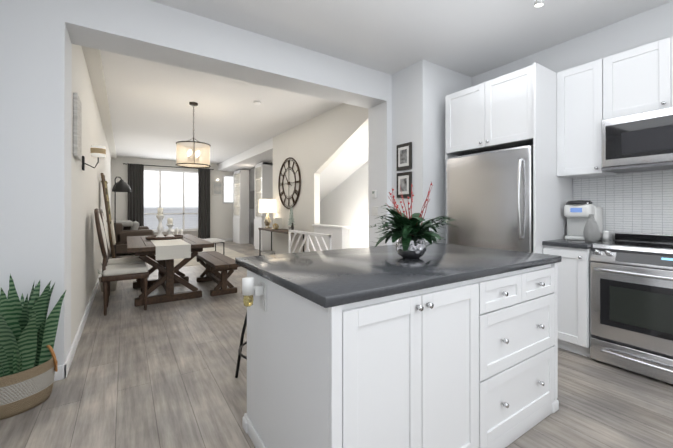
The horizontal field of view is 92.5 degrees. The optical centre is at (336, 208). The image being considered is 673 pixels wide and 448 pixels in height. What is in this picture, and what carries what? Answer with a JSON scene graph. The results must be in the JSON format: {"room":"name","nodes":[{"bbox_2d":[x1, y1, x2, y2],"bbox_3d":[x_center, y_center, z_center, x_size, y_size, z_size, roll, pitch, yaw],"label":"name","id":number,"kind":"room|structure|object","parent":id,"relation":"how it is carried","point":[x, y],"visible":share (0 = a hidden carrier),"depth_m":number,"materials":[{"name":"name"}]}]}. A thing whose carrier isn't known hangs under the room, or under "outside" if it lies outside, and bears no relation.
{"room":"kitchen","nodes":[
{"label":"kitchen","id":0,"kind":"room"},
{"bbox_2d":[71,44,110,345],"bbox_3d":[-4.686,-0.221,6.377,0.120,2.870,9.140,0,0,-33],"label":"wall","id":1,"kind":"structure","parent":0,"point":[87,197],"depth_m":3.50,"materials":[{"name":"white paint"}]},
{"bbox_2d":[73,93,81,160],"bbox_3d":[-2.239,-0.694,2.787,0.028,0.520,0.311,0,0,-33],"label":"sign","id":2,"kind":"object","parent":1,"relation":"attached to","point":[77,129],"visible":1,"depth_m":2.67,"materials":[{"name":"white wood"}]},
{"bbox_2d":[61,247,110,379],"bbox_3d":[-4.500,1.164,6.212,0.014,0.100,9.414,0,0,-33],"label":"baseboard","id":3,"kind":"structure","parent":1,"relation":"attached to","point":[65,368],"depth_m":2.85,"materials":[{"name":"white"}]},
{"bbox_2d":[82,145,105,170],"bbox_3d":[-2.464,-0.511,3.278,0.192,0.255,0.127,0,0,-33],"label":"sconce","id":4,"kind":"object","parent":1,"relation":"attached to","point":[98,151],"visible":1,"depth_m":3.25,"materials":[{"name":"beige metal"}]},
{"bbox_2d":[81,46,116,158],"bbox_3d":[-4.550,-1.621,6.409,0.140,0.070,9.040,0,0,-33],"label":"soffit","id":5,"kind":"object","parent":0,"point":[93,58],"depth_m":4.31,"materials":[{"name":"white paint"}]},
{"bbox_2d":[111,157,233,238],"bbox_3d":[-5.438,-0.210,11.289,4.250,2.870,0.100,0,0,-33],"label":"wall","id":6,"kind":"structure","parent":0,"point":[221,220],"depth_m":11.27,"materials":[{"name":"white paint"}]},
{"bbox_2d":[123,163,213,238],"bbox_3d":[-5.639,-0.116,11.001,2.742,2.642,0.159,0,0,-33],"label":"curtains","id":7,"kind":"object","parent":6,"relation":"attached to","point":[136,193],"visible":0.75,"depth_m":10.52,"materials":[{"name":"grey fabric"}]},
{"bbox_2d":[144,168,197,232],"bbox_3d":[-5.633,-0.260,11.047,1.900,2.130,0.089,0,0,-33],"label":"window","id":8,"kind":"structure","parent":6,"relation":"in","point":[173,194],"depth_m":11.08,"materials":[{"name":"white"}]},
{"bbox_2d":[212,179,222,194],"bbox_3d":[-4.375,-0.788,11.865,0.360,0.590,0.103,0,0,-33],"label":"framed picture","id":9,"kind":"object","parent":6,"relation":"attached to","point":[217,187],"visible":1,"depth_m":11.88,"materials":[{"name":"white"}]},
{"bbox_2d":[223,175,232,203],"bbox_3d":[-3.971,-0.718,12.171,0.630,1.070,0.034,0,0,-33],"label":"window","id":10,"kind":"structure","parent":6,"relation":"in","point":[227,189],"depth_m":12.10,"materials":[{"name":"white"}]},
{"bbox_2d":[0,0,471,365],"bbox_3d":[-0.405,-0.228,3.205,4.500,2.870,0.860,0,0,-33],"label":"wall","id":11,"kind":"structure","parent":0,"point":[38,38],"depth_m":2.54,"materials":[{"name":"white paint"}]},
{"bbox_2d":[54,365,61,380],"bbox_3d":[-2.058,1.154,2.193,0.300,0.100,0.014,0,0,-33],"label":"baseboard","id":12,"kind":"structure","parent":11,"relation":"attached to","point":[61,373],"depth_m":2.26,"materials":[{"name":"white"}]},
{"bbox_2d":[372,190,376,197],"bbox_3d":[0.483,-0.184,4.137,0.031,0.105,0.075,0,0,-33],"label":"light switch","id":13,"kind":"object","parent":11,"relation":"attached to","point":[374,192],"depth_m":4.11,"materials":[{"name":"white plastic"}]},
{"bbox_2d":[397,142,411,170],"bbox_3d":[0.798,-0.612,3.809,0.024,0.310,0.240,0,0,-33],"label":"picture frame","id":14,"kind":"object","parent":11,"relation":"attached to","point":[404,162],"depth_m":3.79,"materials":[{"name":"grey wood"}]},
{"bbox_2d":[397,171,411,197],"bbox_3d":[0.798,-0.277,3.809,0.024,0.300,0.240,0,0,-33],"label":"picture frame","id":15,"kind":"object","parent":11,"relation":"attached to","point":[404,180],"depth_m":3.79,"materials":[{"name":"grey wood"}]},
{"bbox_2d":[218,138,272,171],"bbox_3d":[-2.601,-1.523,9.930,0.800,0.250,5.290,0,0,-33],"label":"soffit","id":16,"kind":"object","parent":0,"point":[252,157],"depth_m":9.40,"materials":[{"name":"white paint"}]},
{"bbox_2d":[273,103,367,253],"bbox_3d":[-0.406,-0.222,5.961,0.170,2.870,3.750,0,0,-33],"label":"wall","id":17,"kind":"structure","parent":0,"point":[315,147],"depth_m":5.94,"materials":[{"name":"white paint"}]},
{"bbox_2d":[278,157,300,208],"bbox_3d":[-0.997,-0.525,6.705,0.048,1.068,1.068,0,0,-33],"label":"wall clock","id":18,"kind":"object","parent":17,"relation":"attached to","point":[288,183],"visible":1,"depth_m":6.68,"materials":[{"name":"metal"}]},
{"bbox_2d":[0,241,672,447],"bbox_3d":[-1.725,1.261,5.260,4.850,0.100,14.550,0,0,-33],"label":"floor","id":19,"kind":"structure","parent":0,"point":[159,375],"depth_m":2.12,"materials":[{"name":"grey wood"}]},
{"bbox_2d":[0,274,65,419],"bbox_3d":[-1.892,0.801,1.950,0.374,0.799,0.428,0,0,-33],"label":"snake plant","id":20,"kind":"object","parent":19,"relation":"on","point":[28,359],"visible":1,"depth_m":1.93,"materials":[{"name":"green plant"}]},
{"bbox_2d":[100,173,115,257],"bbox_3d":[-3.911,0.312,5.556,0.241,1.804,0.438,0,0,-33],"label":"blanket ladder","id":21,"kind":"object","parent":19,"relation":"on","point":[110,223],"visible":0.96,"depth_m":5.40,"materials":[{"name":"brown wood"}]},
{"bbox_2d":[98,262,117,291],"bbox_3d":[-3.317,0.966,4.803,0.393,0.489,0.412,0,0,-33],"label":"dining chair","id":22,"kind":"object","parent":19,"relation":"on","point":[113,285],"visible":0.12,"depth_m":4.70,"materials":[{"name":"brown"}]},
{"bbox_2d":[109,177,130,258],"bbox_3d":[-5.310,0.220,7.892,0.480,1.995,0.480,0,0,-33],"label":"floor lamp","id":23,"kind":"object","parent":19,"relation":"on","point":[121,185],"visible":0.79,"depth_m":7.80,"materials":[{"name":"black metal"}]},
{"bbox_2d":[94,208,148,315],"bbox_3d":[-2.581,0.602,3.880,0.537,1.212,0.512,0,0,-33],"label":"dining chair","id":24,"kind":"object","parent":19,"relation":"on","point":[120,272],"visible":1,"depth_m":3.69,"materials":[{"name":"beige fabric"}]},
{"bbox_2d":[99,208,144,301],"bbox_3d":[-2.916,0.603,4.391,0.537,1.212,0.512,0,0,-33],"label":"dining chair","id":25,"kind":"object","parent":19,"relation":"on","point":[114,261],"visible":0.42,"depth_m":4.26,"materials":[{"name":"beige fabric"}]},
{"bbox_2d":[113,220,153,253],"bbox_3d":[-5.872,0.776,9.268,0.950,0.890,2.200,0,0,-33],"label":"sofa","id":26,"kind":"object","parent":19,"relation":"on","point":[125,229],"visible":0.67,"depth_m":8.29,"materials":[{"name":"brown"}]},
{"bbox_2d":[126,234,213,306],"bbox_3d":[-2.482,0.830,4.674,0.940,0.760,1.900,0,0,-33],"label":"dining table","id":27,"kind":"object","parent":19,"relation":"on","point":[141,247],"visible":0.65,"depth_m":4.19,"materials":[{"name":"brown wood"}]},
{"bbox_2d":[151,239,190,259],"bbox_3d":[-2.370,0.527,4.504,0.380,0.165,1.508,0,0,-33],"label":"table runner","id":28,"kind":"object","parent":27,"relation":"on","point":[173,249],"visible":0.75,"depth_m":3.91,"materials":[{"name":"white fabric"}]},
{"bbox_2d":[145,208,182,239],"bbox_3d":[-2.537,0.216,4.759,0.490,0.456,0.490,0,0,-33],"label":"tray","id":29,"kind":"object","parent":28,"relation":"on","point":[169,224],"visible":1,"depth_m":4.67,"materials":[{"name":"brown wood"}]},
{"bbox_2d":[172,228,183,234],"bbox_3d":[-2.661,0.386,5.395,0.194,0.130,0.164,0,0,-33],"label":"decor","id":30,"kind":"object","parent":27,"relation":"on","point":[181,231],"visible":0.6,"depth_m":5.39,"materials":[{"name":"white wax"}]},
{"bbox_2d":[174,246,249,266],"bbox_3d":[-3.594,1.213,8.519,1.900,0.012,3.350,0,0,-33],"label":"rug","id":31,"kind":"object","parent":19,"relation":"on","point":[232,254],"visible":0.25,"depth_m":8.45,"materials":[{"name":"white fabric"}]},
{"bbox_2d":[204,238,224,254],"bbox_3d":[-3.124,0.986,7.841,0.600,0.437,0.900,0,0,-33],"label":"coffee table","id":32,"kind":"object","parent":31,"relation":"on","point":[214,240],"visible":0.42,"depth_m":7.72,"materials":[{"name":"white stone"}]},
{"bbox_2d":[196,251,240,295],"bbox_3d":[-1.870,0.981,4.980,0.360,0.460,1.560,0,0,-33],"label":"bench","id":33,"kind":"object","parent":19,"relation":"on","point":[214,263],"visible":0.96,"depth_m":4.58,"materials":[{"name":"brown wood"}]},
{"bbox_2d":[235,295,246,377],"bbox_3d":[-0.481,0.875,2.244,0.391,0.651,0.391,0,0,-33],"label":"bar stool","id":34,"kind":"object","parent":19,"relation":"on","point":[240,354],"visible":0.17,"depth_m":2.27,"materials":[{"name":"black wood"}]},
{"bbox_2d":[233,170,248,243],"bbox_3d":[-3.410,-0.054,11.531,0.368,2.560,0.840,0,0,-33],"label":"display cabinet","id":35,"kind":"object","parent":19,"relation":"on","point":[240,206],"visible":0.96,"depth_m":11.21,"materials":[{"name":"white wood"}]},
{"bbox_2d":[254,162,272,250],"bbox_3d":[-2.187,-0.058,9.666,0.368,2.560,0.660,0,0,-33],"label":"display cabinet","id":36,"kind":"object","parent":19,"relation":"on","point":[263,180],"visible":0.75,"depth_m":9.44,"materials":[{"name":"white wood"}]},
{"bbox_2d":[263,251,274,254],"bbox_3d":[-1.481,1.080,7.077,0.270,0.268,0.270,0,0,-33],"label":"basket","id":37,"kind":"object","parent":19,"relation":"on","point":[268,252],"visible":0.31,"depth_m":6.97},
{"bbox_2d":[258,227,303,255],"bbox_3d":[-1.171,0.825,6.664,0.325,0.780,1.650,0,0,-33],"label":"console table","id":38,"kind":"object","parent":19,"relation":"on","point":[284,231],"visible":0.27,"depth_m":6.90,"materials":[{"name":"brown wood"}]},
{"bbox_2d":[258,199,275,227],"bbox_3d":[-1.539,0.115,7.185,0.390,0.639,0.390,0,0,-33],"label":"table lamp","id":39,"kind":"object","parent":38,"relation":"on","point":[267,206],"visible":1,"depth_m":7.04,"materials":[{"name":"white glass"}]},
{"bbox_2d":[272,218,281,228],"bbox_3d":[-1.265,0.320,6.801,0.253,0.229,0.333,0,0,-33],"label":"books","id":40,"kind":"object","parent":38,"relation":"on","point":[276,223],"visible":1,"depth_m":6.82,"materials":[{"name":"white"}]},
{"bbox_2d":[287,207,294,229],"bbox_3d":[-0.845,0.198,6.155,0.170,0.469,0.253,0,0,-33],"label":"tree","id":41,"kind":"object","parent":38,"relation":"on","point":[291,219],"visible":0.88,"depth_m":6.15,"materials":[{"name":"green plant"}]},
{"bbox_2d":[288,230,330,252],"bbox_3d":[-0.470,0.796,5.235,0.310,0.830,1.410,0,0,-33],"label":"gate","id":42,"kind":"object","parent":19,"relation":"on","point":[307,238],"visible":0.29,"depth_m":5.22,"materials":[{"name":"white wood"}]},
{"bbox_2d":[235,258,560,447],"bbox_3d":[0.377,0.761,1.818,1.712,0.884,0.914,0,0,-33],"label":"kitchen island","id":43,"kind":"object","parent":19,"relation":"on","point":[442,345],"depth_m":1.36,"materials":[{"name":"white painted wood"},{"name":"grey quartz"},{"name":"steel"}]},
{"bbox_2d":[235,242,560,305],"bbox_3d":[0.380,0.301,1.889,1.650,0.036,1.000,0,0,-33],"label":"island countertop","id":44,"kind":"structure","parent":43,"relation":"on","point":[325,276],"depth_m":1.57,"materials":[{"name":"grey stone"}]},
{"bbox_2d":[366,182,458,258],"bbox_3d":[0.427,0.063,1.849,0.543,0.439,0.592,0,0,-33],"label":"potted plant","id":45,"kind":"object","parent":44,"relation":"on","point":[410,234],"visible":1,"depth_m":1.78,"materials":[{"name":"green plant"}]},
{"bbox_2d":[445,145,532,252],"bbox_3d":[1.696,0.316,3.336,0.782,1.758,0.905,0,0,-33],"label":"fridge","id":46,"kind":"object","parent":19,"relation":"on","point":[488,199],"visible":0.35,"depth_m":3.08,"materials":[{"name":"grey metal"}]},
{"bbox_2d":[541,244,590,357],"bbox_3d":[2.144,0.763,2.848,0.603,0.885,0.326,0,0,-33],"label":"base cabinet","id":47,"kind":"object","parent":19,"relation":"on","point":[573,271],"depth_m":2.64,"materials":[{"name":"white wood"}]},
{"bbox_2d":[541,239,611,247],"bbox_3d":[2.141,0.303,2.845,0.613,0.036,0.330,0,0,-33],"label":"countertop","id":48,"kind":"structure","parent":47,"relation":"on","point":[576,243],"depth_m":2.70,"materials":[{"name":"grey stone"}]},
{"bbox_2d":[564,200,602,240],"bbox_3d":[2.239,0.105,2.941,0.288,0.359,0.230,0,0,-33],"label":"coffee maker","id":49,"kind":"object","parent":48,"relation":"on","point":[577,213],"visible":0.77,"depth_m":2.90,"materials":[{"name":"white plastic"}]},
{"bbox_2d":[583,214,599,242],"bbox_3d":[2.138,0.165,2.702,0.112,0.238,0.112,0,0,-33],"label":"ribbed vase","id":50,"kind":"object","parent":48,"relation":"on","point":[591,232],"visible":1,"depth_m":2.67,"materials":[{"name":"white ceramic"}]},
{"bbox_2d":[603,231,608,240],"bbox_3d":[2.371,0.241,2.833,0.042,0.087,0.098,0,0,41],"label":"shakers","id":51,"kind":"object","parent":48,"relation":"on","point":[605,235],"visible":0.98,"depth_m":2.80,"materials":[{"name":"white ceramic"}]},
{"bbox_2d":[589,232,672,383],"bbox_3d":[2.413,0.695,2.372,0.640,0.980,0.754,0,0,-33],"label":"range","id":52,"kind":"object","parent":19,"relation":"on","point":[631,301],"visible":1,"depth_m":2.34,"materials":[{"name":"grey metal"}]},
{"bbox_2d":[320,127,367,200],"bbox_3d":[-0.072,-0.222,6.180,0.680,2.870,3.750,0,0,-33],"label":"soffit","id":53,"kind":"structure","parent":0,"point":[351,158],"depth_m":5.79,"materials":[{"name":"white paint"}]},
{"bbox_2d":[100,0,672,163],"bbox_3d":[-1.725,-1.709,5.267,4.850,0.100,14.550,0,0,-33],"label":"ceiling","id":54,"kind":"structure","parent":0,"point":[151,111],"depth_m":3.37,"materials":[{"name":"white paint"}]},
{"bbox_2d":[176,102,210,167],"bbox_3d":[-2.249,-1.163,5.071,0.508,0.993,0.508,0,0,-33],"label":"drum pendant light","id":55,"kind":"object","parent":54,"relation":"hanging from","point":[195,153],"visible":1,"depth_m":5.04,"materials":[{"name":"beige fabric"}]},
{"bbox_2d":[534,0,543,6],"bbox_3d":[1.620,-1.595,2.258,0.112,0.139,0.450,0,0,-33],"label":"track spotlight","id":56,"kind":"object","parent":54,"relation":"attached to","point":[538,3],"visible":1,"depth_m":2.41,"materials":[{"name":"silver metal"}]},
{"bbox_2d":[248,1,672,247],"bbox_3d":[0.191,-0.221,6.490,0.100,2.870,14.300,0,0,-33],"label":"wall","id":57,"kind":"structure","parent":0,"point":[344,203],"depth_m":3.27,"materials":[{"name":"white paint"}]},
{"bbox_2d":[249,167,254,244],"bbox_3d":[-2.657,-0.076,10.638,0.088,2.600,1.440,0,0,-33],"label":"panel","id":58,"kind":"object","parent":57,"relation":"attached to","point":[251,201],"visible":0.46,"depth_m":10.95,"materials":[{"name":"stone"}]},
{"bbox_2d":[445,85,480,155],"bbox_3d":[1.641,-0.930,3.541,0.688,0.645,0.530,0,0,-33],"label":"upper cabinet","id":59,"kind":"object","parent":57,"relation":"attached to","point":[460,106],"depth_m":3.42,"materials":[{"name":"white wood"}]},
{"bbox_2d":[477,62,556,151],"bbox_3d":[1.862,-0.931,3.205,0.688,0.645,0.530,0,0,-33],"label":"upper cabinet","id":60,"kind":"object","parent":57,"relation":"attached to","point":[515,109],"depth_m":2.93,"materials":[{"name":"white wood"}]},
{"bbox_2d":[553,55,616,179],"bbox_3d":[2.279,-0.774,2.893,0.333,0.960,0.409,0,0,-33],"label":"upper cabinet","id":61,"kind":"object","parent":57,"relation":"attached to","point":[553,118],"depth_m":2.82,"materials":[{"name":"white wood"}]},
{"bbox_2d":[573,169,672,239],"bbox_3d":[2.626,-0.222,2.679,0.007,1.005,1.135,0,0,-33],"label":"tile backsplash","id":62,"kind":"structure","parent":57,"relation":"attached to","point":[637,202],"depth_m":2.78,"materials":[{"name":"white tile"}]},
{"bbox_2d":[613,41,656,117],"bbox_3d":[2.484,-0.994,2.581,0.333,0.522,0.465,0,0,-33],"label":"upper cabinet","id":63,"kind":"object","parent":57,"relation":"attached to","point":[634,70],"depth_m":2.52,"materials":[{"name":"white wood"}]},
{"bbox_2d":[601,107,672,172],"bbox_3d":[2.538,-0.520,2.442,0.393,0.418,0.745,0,0,-33],"label":"microwave","id":64,"kind":"object","parent":63,"relation":"attached to","point":[640,142],"visible":0.98,"depth_m":2.46,"materials":[{"name":"grey metal"}]},
{"bbox_2d":[657,36,672,108],"bbox_3d":[2.669,-0.994,2.299,0.333,0.522,0.465,0,0,-33],"label":"upper cabinet","id":65,"kind":"object","parent":57,"relation":"attached to","point":[664,46],"depth_m":2.37,"materials":[{"name":"white wood"}]}
]}

